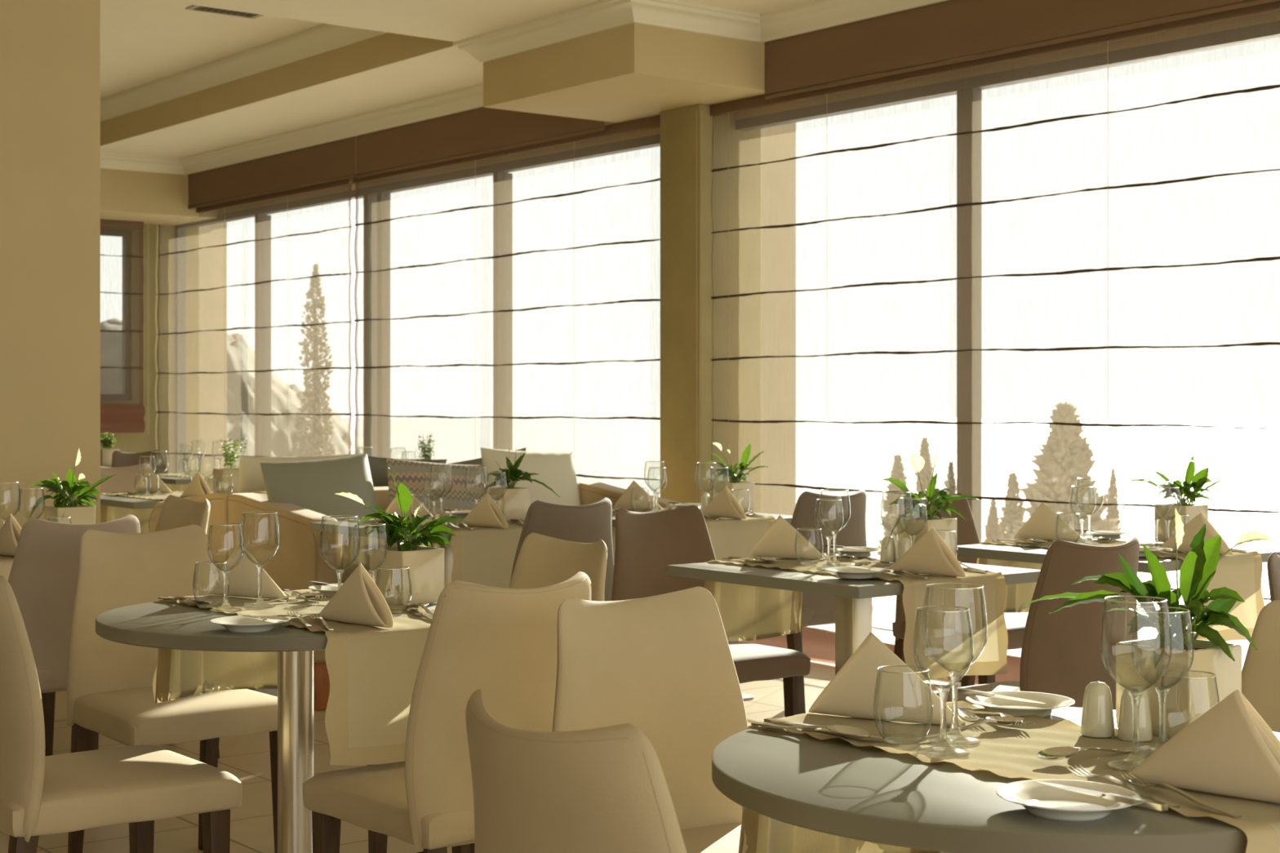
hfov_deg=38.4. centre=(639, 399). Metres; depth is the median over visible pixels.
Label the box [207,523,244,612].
wine glass
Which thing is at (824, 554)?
fork
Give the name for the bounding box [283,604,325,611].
spoon
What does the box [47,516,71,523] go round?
water tumbler
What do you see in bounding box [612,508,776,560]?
table runner
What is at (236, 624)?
plate
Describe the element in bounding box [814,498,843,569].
wine glass
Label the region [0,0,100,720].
wall
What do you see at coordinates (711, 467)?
wine glass
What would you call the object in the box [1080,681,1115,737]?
salt shaker
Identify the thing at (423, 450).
potted herb
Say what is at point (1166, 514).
water tumbler
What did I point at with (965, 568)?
knife
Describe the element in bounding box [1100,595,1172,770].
wine glass
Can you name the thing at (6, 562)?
table runner
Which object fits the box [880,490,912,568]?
wine glass
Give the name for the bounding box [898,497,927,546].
wine glass
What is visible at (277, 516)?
bowl
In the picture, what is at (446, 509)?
butter knife
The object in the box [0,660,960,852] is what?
floor
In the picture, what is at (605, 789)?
dining chair
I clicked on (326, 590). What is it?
plate
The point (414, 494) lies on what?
water tumbler
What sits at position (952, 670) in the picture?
bowl
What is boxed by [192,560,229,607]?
water tumbler
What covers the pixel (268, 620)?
butter knife
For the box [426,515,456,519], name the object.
spoon
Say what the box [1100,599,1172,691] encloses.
bowl
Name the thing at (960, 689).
butter knife
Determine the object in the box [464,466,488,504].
wine glass
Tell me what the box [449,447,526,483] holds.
cushion
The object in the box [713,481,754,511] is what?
pot
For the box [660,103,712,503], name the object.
wall pillar
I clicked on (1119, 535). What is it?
plate
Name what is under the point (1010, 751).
table runner
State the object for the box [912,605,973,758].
wine glass
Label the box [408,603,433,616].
spoon
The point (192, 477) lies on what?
wine glass
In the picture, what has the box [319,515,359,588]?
wine glass
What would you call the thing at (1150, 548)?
butter knife
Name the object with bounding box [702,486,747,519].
napkin
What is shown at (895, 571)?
fork
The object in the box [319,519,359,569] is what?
bowl
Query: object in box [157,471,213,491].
table runner
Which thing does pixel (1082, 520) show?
wine glass
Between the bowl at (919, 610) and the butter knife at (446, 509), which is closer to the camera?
the bowl at (919, 610)
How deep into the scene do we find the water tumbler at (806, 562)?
5.26 m
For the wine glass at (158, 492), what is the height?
0.215 m
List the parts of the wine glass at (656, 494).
stem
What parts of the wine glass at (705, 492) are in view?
stem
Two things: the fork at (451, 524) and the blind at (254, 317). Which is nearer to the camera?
the fork at (451, 524)
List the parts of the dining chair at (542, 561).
leg, leg, backrest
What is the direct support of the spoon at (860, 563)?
on the table runner at (747, 612)
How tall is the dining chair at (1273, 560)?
0.888 m
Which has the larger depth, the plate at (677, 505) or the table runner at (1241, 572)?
the plate at (677, 505)
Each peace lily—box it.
[29,448,115,524]
[334,465,469,605]
[484,446,559,520]
[703,442,766,511]
[882,452,982,558]
[1022,507,1275,738]
[1124,455,1229,542]
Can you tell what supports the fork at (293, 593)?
on the table runner at (372, 671)
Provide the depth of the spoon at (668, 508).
7.72 m
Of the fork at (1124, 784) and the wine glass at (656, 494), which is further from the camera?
the wine glass at (656, 494)
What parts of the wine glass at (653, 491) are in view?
stem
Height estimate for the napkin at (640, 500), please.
0.128 m
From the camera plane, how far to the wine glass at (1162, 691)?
2.43 m
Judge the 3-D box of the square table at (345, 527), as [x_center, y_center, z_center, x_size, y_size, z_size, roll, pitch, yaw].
[-0.753,0.850,7.047,0.730,0.750,0.780,0,0,-38]
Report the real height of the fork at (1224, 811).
0.012 m
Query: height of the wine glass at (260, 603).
0.215 m
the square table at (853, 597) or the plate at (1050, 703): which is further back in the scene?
the square table at (853, 597)
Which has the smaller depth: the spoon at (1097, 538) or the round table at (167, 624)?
the round table at (167, 624)
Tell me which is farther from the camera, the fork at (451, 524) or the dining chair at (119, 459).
the dining chair at (119, 459)
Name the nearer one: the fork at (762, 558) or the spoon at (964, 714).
the spoon at (964, 714)
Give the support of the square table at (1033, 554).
on the floor
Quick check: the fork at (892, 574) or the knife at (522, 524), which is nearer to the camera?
the fork at (892, 574)
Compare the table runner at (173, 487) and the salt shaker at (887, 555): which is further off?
the table runner at (173, 487)
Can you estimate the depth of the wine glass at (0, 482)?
5.72 m
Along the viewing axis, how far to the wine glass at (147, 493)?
9.04 m
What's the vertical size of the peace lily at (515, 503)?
0.288 m
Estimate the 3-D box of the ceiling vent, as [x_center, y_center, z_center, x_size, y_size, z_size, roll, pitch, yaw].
[-2.203,-2.101,9.898,0.400,0.008,0.260,0,0,-38]
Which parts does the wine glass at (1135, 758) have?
stem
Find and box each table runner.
[0,555,14,581]
[100,490,186,533]
[152,589,435,765]
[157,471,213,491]
[340,515,523,587]
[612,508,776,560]
[704,555,1008,680]
[737,700,1279,852]
[976,539,1264,641]
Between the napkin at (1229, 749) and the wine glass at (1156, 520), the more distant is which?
the wine glass at (1156, 520)
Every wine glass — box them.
[0,481,20,521]
[17,487,44,519]
[138,456,155,495]
[149,451,168,494]
[180,444,191,475]
[182,452,201,481]
[191,440,205,474]
[198,456,215,483]
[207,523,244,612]
[212,440,223,468]
[240,511,279,608]
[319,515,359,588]
[351,523,387,582]
[423,472,444,520]
[430,466,453,522]
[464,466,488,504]
[485,471,506,505]
[644,461,665,512]
[647,466,666,511]
[695,462,717,507]
[709,466,728,494]
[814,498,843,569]
[818,488,850,566]
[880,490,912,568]
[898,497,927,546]
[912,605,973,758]
[922,582,987,746]
[1070,485,1095,545]
[1075,477,1103,545]
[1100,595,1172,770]
[1131,606,1194,757]
[1142,480,1171,547]
[1155,486,1181,540]
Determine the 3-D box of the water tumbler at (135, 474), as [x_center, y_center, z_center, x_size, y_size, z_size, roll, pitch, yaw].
[-2.466,0.420,9.122,0.081,0.101,0.081,0,0,-38]
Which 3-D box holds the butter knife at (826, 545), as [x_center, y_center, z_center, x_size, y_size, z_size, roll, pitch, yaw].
[0.622,0.447,5.559,0.018,0.007,0.180,0,0,-34]
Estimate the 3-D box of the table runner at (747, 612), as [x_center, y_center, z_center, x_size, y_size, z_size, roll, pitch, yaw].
[0.589,0.602,5.188,0.408,0.276,0.837,0,0,-38]
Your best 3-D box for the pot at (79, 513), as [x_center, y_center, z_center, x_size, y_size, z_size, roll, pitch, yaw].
[-1.859,0.409,5.994,0.126,0.125,0.126,0,0,-38]
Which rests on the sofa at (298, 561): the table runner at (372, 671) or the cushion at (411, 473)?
the cushion at (411, 473)
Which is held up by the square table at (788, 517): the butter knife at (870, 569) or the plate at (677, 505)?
the plate at (677, 505)
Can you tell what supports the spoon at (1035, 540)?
on the table runner at (1241, 572)
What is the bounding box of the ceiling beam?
[483,22,764,123]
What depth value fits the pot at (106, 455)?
12.92 m
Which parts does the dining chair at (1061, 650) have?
seat, backrest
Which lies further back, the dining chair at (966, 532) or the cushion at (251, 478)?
the cushion at (251, 478)
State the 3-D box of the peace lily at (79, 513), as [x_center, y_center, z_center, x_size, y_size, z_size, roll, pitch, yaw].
[-1.868,0.315,6.010,0.244,0.313,0.222,0,0,-38]
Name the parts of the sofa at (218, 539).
arm, backrest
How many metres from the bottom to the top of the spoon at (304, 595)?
0.015 m
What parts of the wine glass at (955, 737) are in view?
stem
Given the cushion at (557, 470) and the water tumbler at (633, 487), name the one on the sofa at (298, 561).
the cushion at (557, 470)
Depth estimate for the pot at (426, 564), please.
4.24 m
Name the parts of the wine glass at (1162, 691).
stem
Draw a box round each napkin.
[0,513,20,556]
[136,467,173,493]
[179,471,212,497]
[210,542,288,599]
[316,563,390,628]
[386,491,432,519]
[459,492,507,528]
[613,480,664,511]
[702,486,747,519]
[751,515,826,559]
[808,631,965,727]
[888,527,964,577]
[1013,502,1084,541]
[1124,688,1279,803]
[1159,511,1234,555]
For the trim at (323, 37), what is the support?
attached to the ceiling
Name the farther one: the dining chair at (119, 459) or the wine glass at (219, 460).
the dining chair at (119, 459)
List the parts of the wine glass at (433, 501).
stem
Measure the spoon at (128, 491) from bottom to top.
0.015 m
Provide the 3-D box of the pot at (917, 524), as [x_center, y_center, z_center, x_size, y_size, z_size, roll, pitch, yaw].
[0.841,0.409,5.386,0.126,0.125,0.126,0,0,-38]
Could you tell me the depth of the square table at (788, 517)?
7.51 m
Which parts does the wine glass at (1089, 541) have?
stem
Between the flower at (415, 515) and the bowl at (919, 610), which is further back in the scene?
the flower at (415, 515)
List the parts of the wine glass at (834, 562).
stem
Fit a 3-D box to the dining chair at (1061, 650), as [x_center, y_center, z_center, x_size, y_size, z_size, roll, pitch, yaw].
[0.996,0.781,4.683,0.449,0.888,0.519,0,0,-38]
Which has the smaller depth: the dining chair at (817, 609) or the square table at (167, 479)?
the dining chair at (817, 609)
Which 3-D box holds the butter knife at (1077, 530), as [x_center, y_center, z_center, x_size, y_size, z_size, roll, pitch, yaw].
[1.552,0.447,6.245,0.018,0.007,0.180,0,0,-35]
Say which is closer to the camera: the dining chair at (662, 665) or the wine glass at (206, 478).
the dining chair at (662, 665)
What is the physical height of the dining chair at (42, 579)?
0.888 m
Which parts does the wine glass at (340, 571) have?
stem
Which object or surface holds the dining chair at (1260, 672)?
on the floor
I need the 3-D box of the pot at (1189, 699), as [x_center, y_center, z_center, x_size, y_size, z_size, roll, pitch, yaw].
[0.766,0.409,2.615,0.126,0.125,0.126,0,0,-38]
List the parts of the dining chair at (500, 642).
leg, seat, leg, leg, backrest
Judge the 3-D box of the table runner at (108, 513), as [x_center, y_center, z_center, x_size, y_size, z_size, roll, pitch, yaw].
[-2.310,0.602,9.027,0.408,0.275,0.837,0,0,-38]
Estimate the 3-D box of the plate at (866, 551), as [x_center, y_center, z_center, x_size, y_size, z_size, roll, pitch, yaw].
[0.654,0.460,5.544,0.162,0.021,0.162,0,0,-38]
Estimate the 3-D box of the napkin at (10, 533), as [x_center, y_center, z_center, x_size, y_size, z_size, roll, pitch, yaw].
[-1.915,0.406,5.551,0.244,0.128,0.043,0,0,44]
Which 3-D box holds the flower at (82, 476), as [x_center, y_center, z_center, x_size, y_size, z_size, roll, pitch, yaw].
[-1.820,0.254,5.968,0.029,0.032,0.034,0,0,-38]
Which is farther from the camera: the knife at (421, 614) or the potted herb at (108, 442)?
the potted herb at (108, 442)
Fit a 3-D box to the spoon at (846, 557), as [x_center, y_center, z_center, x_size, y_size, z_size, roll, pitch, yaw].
[0.548,0.462,5.358,0.205,0.015,0.045,0,0,-36]
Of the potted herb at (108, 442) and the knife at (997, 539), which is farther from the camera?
the potted herb at (108, 442)
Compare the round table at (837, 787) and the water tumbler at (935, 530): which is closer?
the round table at (837, 787)
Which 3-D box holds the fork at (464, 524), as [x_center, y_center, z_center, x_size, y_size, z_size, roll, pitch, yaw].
[-0.644,0.463,6.766,0.024,0.012,0.207,0,0,-20]
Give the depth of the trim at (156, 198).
13.74 m
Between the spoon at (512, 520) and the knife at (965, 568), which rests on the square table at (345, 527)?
the spoon at (512, 520)
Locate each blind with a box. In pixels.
[100,218,145,432]
[156,136,355,473]
[353,106,660,497]
[710,0,1279,684]
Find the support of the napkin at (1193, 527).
on the table runner at (1241, 572)
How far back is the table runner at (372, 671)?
3.77 m
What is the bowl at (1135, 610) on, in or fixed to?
on the wine glass at (1162, 691)
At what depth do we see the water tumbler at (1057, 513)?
6.00 m
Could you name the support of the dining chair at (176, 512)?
on the floor
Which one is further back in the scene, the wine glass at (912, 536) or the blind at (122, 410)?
the blind at (122, 410)
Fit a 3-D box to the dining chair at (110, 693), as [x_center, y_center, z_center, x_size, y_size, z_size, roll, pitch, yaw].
[-1.193,0.781,4.725,0.449,0.888,0.519,0,0,-38]
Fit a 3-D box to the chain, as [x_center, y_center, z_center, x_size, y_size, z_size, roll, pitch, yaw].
[-3.835,-0.560,14.332,0.007,1.670,0.008,0,0,-38]
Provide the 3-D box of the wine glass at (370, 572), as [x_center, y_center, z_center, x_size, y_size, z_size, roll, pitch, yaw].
[-0.604,0.374,4.114,0.080,0.193,0.080,0,0,26]
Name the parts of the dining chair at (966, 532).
leg, backrest, seat, leg, leg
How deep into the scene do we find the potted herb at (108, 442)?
12.93 m
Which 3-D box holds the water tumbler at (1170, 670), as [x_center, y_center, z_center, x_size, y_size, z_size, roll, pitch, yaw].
[0.741,0.420,2.481,0.081,0.101,0.081,0,0,-38]
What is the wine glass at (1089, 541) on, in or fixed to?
on the table runner at (1241, 572)
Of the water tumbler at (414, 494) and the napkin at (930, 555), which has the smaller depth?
the napkin at (930, 555)
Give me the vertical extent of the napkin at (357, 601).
0.128 m
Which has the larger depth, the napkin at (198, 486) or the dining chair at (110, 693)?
the napkin at (198, 486)
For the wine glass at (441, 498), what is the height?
0.215 m
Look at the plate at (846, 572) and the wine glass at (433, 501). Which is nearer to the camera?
the plate at (846, 572)
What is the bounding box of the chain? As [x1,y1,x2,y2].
[147,221,148,435]
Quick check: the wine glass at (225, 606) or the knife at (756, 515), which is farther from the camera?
the knife at (756, 515)
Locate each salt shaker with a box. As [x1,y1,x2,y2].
[700,494,711,511]
[880,535,895,562]
[897,536,911,559]
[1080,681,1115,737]
[1117,684,1152,742]
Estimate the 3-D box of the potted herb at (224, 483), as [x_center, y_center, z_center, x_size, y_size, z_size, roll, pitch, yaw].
[-2.048,0.322,9.235,0.155,0.299,0.139,0,0,-38]
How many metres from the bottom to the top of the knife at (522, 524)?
0.007 m
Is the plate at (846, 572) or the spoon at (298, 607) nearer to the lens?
the spoon at (298, 607)
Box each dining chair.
[0,575,242,852]
[8,514,140,750]
[41,494,219,758]
[66,524,277,852]
[100,462,151,493]
[111,449,167,474]
[302,571,591,852]
[367,532,607,852]
[465,689,686,852]
[510,497,614,600]
[552,586,747,852]
[611,505,810,717]
[786,488,872,713]
[892,493,1027,686]
[933,534,1139,710]
[1241,600,1279,733]
[1266,551,1279,601]
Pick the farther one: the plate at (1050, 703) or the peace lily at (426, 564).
the peace lily at (426, 564)
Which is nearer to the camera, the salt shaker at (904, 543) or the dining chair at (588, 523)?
the salt shaker at (904, 543)
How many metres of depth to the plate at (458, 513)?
7.34 m
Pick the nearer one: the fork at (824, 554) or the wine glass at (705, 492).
the fork at (824, 554)
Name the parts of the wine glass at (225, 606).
stem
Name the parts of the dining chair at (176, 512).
leg, backrest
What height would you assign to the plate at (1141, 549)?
0.021 m
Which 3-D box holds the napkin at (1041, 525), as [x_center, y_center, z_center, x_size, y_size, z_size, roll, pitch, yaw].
[1.370,0.406,6.159,0.244,0.128,0.043,0,0,33]
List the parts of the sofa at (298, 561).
arm, leg, backrest, arm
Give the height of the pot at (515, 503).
0.125 m
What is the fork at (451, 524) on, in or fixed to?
on the table runner at (483, 556)
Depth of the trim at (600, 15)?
8.74 m
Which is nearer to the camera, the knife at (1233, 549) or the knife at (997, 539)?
the knife at (1233, 549)
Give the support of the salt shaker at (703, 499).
on the square table at (788, 517)
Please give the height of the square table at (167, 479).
0.750 m
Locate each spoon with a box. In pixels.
[111,490,135,493]
[159,596,209,604]
[242,593,324,604]
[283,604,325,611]
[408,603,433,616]
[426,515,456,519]
[509,519,524,523]
[644,507,679,512]
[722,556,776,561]
[751,721,869,738]
[811,555,854,560]
[851,561,893,566]
[920,715,1024,740]
[958,560,977,568]
[992,538,1047,543]
[1036,745,1152,760]
[1075,537,1111,543]
[1120,542,1162,546]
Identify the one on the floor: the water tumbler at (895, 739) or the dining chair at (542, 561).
the dining chair at (542, 561)
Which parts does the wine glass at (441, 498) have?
stem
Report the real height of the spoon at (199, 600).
0.015 m
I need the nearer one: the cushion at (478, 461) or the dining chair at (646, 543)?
the dining chair at (646, 543)
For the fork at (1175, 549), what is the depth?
5.60 m
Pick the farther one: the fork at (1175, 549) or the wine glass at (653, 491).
the wine glass at (653, 491)
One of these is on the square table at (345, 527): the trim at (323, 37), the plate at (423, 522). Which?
the plate at (423, 522)
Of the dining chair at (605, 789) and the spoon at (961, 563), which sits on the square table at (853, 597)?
the spoon at (961, 563)
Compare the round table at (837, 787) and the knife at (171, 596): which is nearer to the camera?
the round table at (837, 787)
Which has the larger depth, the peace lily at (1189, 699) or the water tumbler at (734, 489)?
the water tumbler at (734, 489)
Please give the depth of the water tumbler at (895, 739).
2.52 m
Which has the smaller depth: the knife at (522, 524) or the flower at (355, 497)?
the flower at (355, 497)
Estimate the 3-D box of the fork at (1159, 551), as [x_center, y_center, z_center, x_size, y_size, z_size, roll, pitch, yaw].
[1.587,0.463,5.655,0.024,0.012,0.207,0,0,-21]
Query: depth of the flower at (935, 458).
5.39 m
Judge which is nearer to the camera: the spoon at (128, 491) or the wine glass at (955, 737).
the wine glass at (955, 737)
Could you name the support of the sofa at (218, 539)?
on the floor
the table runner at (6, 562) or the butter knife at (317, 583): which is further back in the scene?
the table runner at (6, 562)
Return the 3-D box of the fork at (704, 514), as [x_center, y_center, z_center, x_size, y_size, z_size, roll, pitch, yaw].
[0.269,0.463,7.288,0.024,0.012,0.207,0,0,-22]
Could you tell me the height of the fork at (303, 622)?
0.012 m
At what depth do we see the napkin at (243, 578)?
4.38 m
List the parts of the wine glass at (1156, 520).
stem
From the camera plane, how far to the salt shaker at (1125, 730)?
2.54 m
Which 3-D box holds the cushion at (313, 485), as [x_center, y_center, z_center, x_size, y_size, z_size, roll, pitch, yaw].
[-1.320,0.508,7.763,0.225,0.551,0.564,0,0,45]
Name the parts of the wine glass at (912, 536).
stem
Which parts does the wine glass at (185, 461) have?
stem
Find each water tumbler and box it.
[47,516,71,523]
[134,474,151,494]
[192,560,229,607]
[374,566,411,614]
[409,493,431,520]
[630,487,649,511]
[732,488,750,506]
[795,528,822,564]
[873,665,933,745]
[934,529,957,554]
[1055,512,1080,542]
[1157,670,1219,724]
[1164,514,1190,536]
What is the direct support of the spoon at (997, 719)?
on the table runner at (1010, 751)
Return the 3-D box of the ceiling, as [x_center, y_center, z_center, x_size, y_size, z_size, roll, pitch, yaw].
[-2.593,-1.980,4.382,11.300,0.350,18.100,0,0,-38]
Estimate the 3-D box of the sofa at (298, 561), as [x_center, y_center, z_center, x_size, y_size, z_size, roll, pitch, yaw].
[-0.758,0.809,8.087,1.915,0.831,0.804,0,0,-38]
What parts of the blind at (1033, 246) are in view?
cord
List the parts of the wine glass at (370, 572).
stem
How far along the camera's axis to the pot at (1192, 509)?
6.06 m
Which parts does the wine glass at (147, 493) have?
stem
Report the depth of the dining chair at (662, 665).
3.24 m
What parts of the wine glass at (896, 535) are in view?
stem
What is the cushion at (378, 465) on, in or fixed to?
on the sofa at (218, 539)
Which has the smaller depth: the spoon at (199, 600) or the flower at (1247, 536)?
the flower at (1247, 536)
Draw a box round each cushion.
[236,453,359,492]
[259,453,378,520]
[367,456,446,487]
[386,457,484,546]
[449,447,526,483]
[480,447,579,505]
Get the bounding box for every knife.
[167,595,214,602]
[242,615,288,625]
[309,581,337,586]
[405,608,432,620]
[444,508,467,511]
[509,521,524,525]
[667,502,692,504]
[727,556,785,562]
[746,513,764,517]
[764,718,884,739]
[825,544,862,549]
[845,565,892,573]
[957,686,1041,704]
[961,567,987,573]
[996,538,1053,543]
[1034,781,1168,811]
[1075,528,1116,533]
[1139,546,1174,551]
[1231,548,1246,551]
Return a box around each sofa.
[148,480,581,576]
[227,481,679,711]
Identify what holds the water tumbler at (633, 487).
on the table runner at (729, 537)
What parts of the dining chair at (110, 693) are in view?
leg, leg, backrest, seat, leg, leg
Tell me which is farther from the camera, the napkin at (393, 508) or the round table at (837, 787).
the napkin at (393, 508)
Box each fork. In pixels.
[283,589,300,596]
[288,611,310,627]
[304,591,324,599]
[309,613,334,630]
[445,522,460,528]
[455,522,473,528]
[703,514,719,519]
[823,554,857,559]
[869,565,902,577]
[884,567,928,578]
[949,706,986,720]
[957,705,1035,725]
[1066,764,1179,808]
[1120,773,1242,817]
[1159,551,1178,555]
[1160,549,1187,554]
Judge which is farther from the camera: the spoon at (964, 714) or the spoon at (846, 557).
the spoon at (846, 557)
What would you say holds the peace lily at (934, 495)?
on the square table at (853, 597)
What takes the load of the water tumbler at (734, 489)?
on the square table at (788, 517)
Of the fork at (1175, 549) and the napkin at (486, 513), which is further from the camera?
the napkin at (486, 513)
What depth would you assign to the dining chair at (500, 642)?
3.46 m
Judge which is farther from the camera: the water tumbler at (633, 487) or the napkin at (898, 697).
the water tumbler at (633, 487)
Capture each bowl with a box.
[207,524,244,568]
[240,515,279,563]
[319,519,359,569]
[912,609,973,684]
[922,586,987,671]
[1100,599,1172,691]
[1131,609,1194,688]
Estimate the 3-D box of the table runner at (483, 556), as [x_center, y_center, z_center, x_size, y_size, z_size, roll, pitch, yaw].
[-0.769,0.602,7.034,0.409,0.276,0.837,0,0,-38]
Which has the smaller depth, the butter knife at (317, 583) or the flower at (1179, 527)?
the flower at (1179, 527)
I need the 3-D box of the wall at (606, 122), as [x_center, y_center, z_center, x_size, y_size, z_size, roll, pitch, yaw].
[1.752,-0.310,7.770,0.320,3.070,18.100,0,0,-38]
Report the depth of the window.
12.41 m
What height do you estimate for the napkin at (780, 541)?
0.128 m
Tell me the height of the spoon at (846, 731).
0.015 m
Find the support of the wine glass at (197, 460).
on the table runner at (173, 487)
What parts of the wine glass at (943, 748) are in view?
stem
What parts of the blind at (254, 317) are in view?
cord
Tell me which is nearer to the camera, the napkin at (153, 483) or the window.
the napkin at (153, 483)
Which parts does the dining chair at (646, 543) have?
backrest, seat, leg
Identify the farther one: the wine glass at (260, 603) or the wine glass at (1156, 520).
the wine glass at (1156, 520)
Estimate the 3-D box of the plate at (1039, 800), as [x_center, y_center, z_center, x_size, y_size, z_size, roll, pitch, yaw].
[0.493,0.464,2.116,0.162,0.021,0.162,0,0,-38]
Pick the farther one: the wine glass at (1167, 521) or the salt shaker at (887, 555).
the wine glass at (1167, 521)
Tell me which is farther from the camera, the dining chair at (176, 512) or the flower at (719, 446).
the flower at (719, 446)
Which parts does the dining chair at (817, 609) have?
leg, backrest, seat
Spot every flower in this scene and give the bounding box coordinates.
[75,448,80,466]
[76,473,85,483]
[334,492,364,505]
[413,506,419,517]
[712,442,722,450]
[910,452,924,472]
[932,452,938,466]
[1174,507,1184,549]
[1235,530,1275,545]
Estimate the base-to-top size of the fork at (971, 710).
0.012 m
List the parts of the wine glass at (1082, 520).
stem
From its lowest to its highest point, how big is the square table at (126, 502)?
0.750 m
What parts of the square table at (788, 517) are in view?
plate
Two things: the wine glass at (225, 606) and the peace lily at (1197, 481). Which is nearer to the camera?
the wine glass at (225, 606)
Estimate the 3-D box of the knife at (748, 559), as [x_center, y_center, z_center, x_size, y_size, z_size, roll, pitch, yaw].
[0.340,0.467,5.362,0.214,0.007,0.019,0,0,43]
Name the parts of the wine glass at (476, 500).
stem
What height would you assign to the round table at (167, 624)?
0.750 m
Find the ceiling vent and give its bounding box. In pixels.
[185,4,264,18]
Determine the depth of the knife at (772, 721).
2.63 m
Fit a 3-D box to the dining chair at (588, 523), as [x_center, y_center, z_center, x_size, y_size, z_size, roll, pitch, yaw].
[-0.357,0.781,6.417,0.449,0.888,0.519,0,0,-38]
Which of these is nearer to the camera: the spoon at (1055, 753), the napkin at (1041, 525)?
the spoon at (1055, 753)
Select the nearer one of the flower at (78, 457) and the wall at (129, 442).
the flower at (78, 457)
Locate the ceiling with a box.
[100,0,815,158]
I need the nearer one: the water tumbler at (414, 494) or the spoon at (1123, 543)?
the spoon at (1123, 543)
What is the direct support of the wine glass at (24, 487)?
on the table runner at (6, 562)
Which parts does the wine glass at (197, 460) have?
stem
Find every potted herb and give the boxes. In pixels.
[100,431,119,466]
[213,435,248,493]
[414,433,435,459]
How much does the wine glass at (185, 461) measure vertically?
0.193 m
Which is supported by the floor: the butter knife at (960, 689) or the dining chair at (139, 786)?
the dining chair at (139, 786)
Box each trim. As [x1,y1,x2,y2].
[100,0,947,175]
[100,23,386,121]
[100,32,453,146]
[100,168,199,224]
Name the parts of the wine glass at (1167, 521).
stem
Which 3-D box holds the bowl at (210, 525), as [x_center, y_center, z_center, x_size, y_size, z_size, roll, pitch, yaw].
[-0.926,0.332,4.113,0.080,0.106,0.080,0,0,-38]
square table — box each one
[100,491,213,509]
[160,475,194,484]
[310,517,524,587]
[612,508,792,700]
[666,552,1040,675]
[956,536,1279,573]
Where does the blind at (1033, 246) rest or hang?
hanging from the trim at (600, 15)
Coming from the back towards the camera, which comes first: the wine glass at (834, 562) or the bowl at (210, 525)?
the wine glass at (834, 562)
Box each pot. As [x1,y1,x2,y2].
[44,504,95,524]
[100,448,119,466]
[213,468,239,493]
[369,546,444,605]
[487,487,530,520]
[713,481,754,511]
[897,516,956,558]
[1115,637,1241,738]
[1154,502,1208,542]
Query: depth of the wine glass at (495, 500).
7.02 m
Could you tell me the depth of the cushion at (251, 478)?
8.15 m
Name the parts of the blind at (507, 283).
cord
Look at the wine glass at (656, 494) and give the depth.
7.53 m
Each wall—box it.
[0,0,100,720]
[100,223,158,453]
[351,121,617,190]
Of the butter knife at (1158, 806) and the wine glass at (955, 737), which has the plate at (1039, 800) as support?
the butter knife at (1158, 806)
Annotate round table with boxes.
[95,600,436,852]
[711,704,1279,852]
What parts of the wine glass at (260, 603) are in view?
stem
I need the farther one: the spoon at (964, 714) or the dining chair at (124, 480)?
the dining chair at (124, 480)
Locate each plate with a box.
[209,614,290,632]
[308,583,342,596]
[417,521,447,528]
[444,510,471,517]
[670,502,701,508]
[824,566,884,578]
[830,546,880,557]
[965,690,1075,717]
[995,779,1141,821]
[1084,530,1131,539]
[1138,546,1160,556]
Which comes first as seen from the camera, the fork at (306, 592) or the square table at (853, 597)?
the fork at (306, 592)
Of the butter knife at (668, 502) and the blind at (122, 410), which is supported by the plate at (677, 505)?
the butter knife at (668, 502)
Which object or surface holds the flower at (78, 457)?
on the peace lily at (79, 513)
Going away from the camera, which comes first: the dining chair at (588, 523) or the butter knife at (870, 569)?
the butter knife at (870, 569)
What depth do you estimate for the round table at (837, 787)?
2.17 m
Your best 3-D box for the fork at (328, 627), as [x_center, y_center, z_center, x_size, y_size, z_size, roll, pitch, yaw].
[-0.662,0.463,3.837,0.024,0.012,0.207,0,0,-20]
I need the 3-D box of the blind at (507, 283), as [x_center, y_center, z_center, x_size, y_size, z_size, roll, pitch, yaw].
[-0.885,-0.246,10.745,0.119,2.937,3.296,0,0,-38]
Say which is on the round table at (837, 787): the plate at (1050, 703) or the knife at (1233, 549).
the plate at (1050, 703)
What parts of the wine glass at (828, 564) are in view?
stem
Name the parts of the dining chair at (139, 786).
backrest, leg, seat, leg, leg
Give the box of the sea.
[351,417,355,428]
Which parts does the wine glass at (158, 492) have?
stem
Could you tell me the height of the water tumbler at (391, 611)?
0.101 m
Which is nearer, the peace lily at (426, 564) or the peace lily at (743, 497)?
the peace lily at (426, 564)
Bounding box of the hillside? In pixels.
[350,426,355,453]

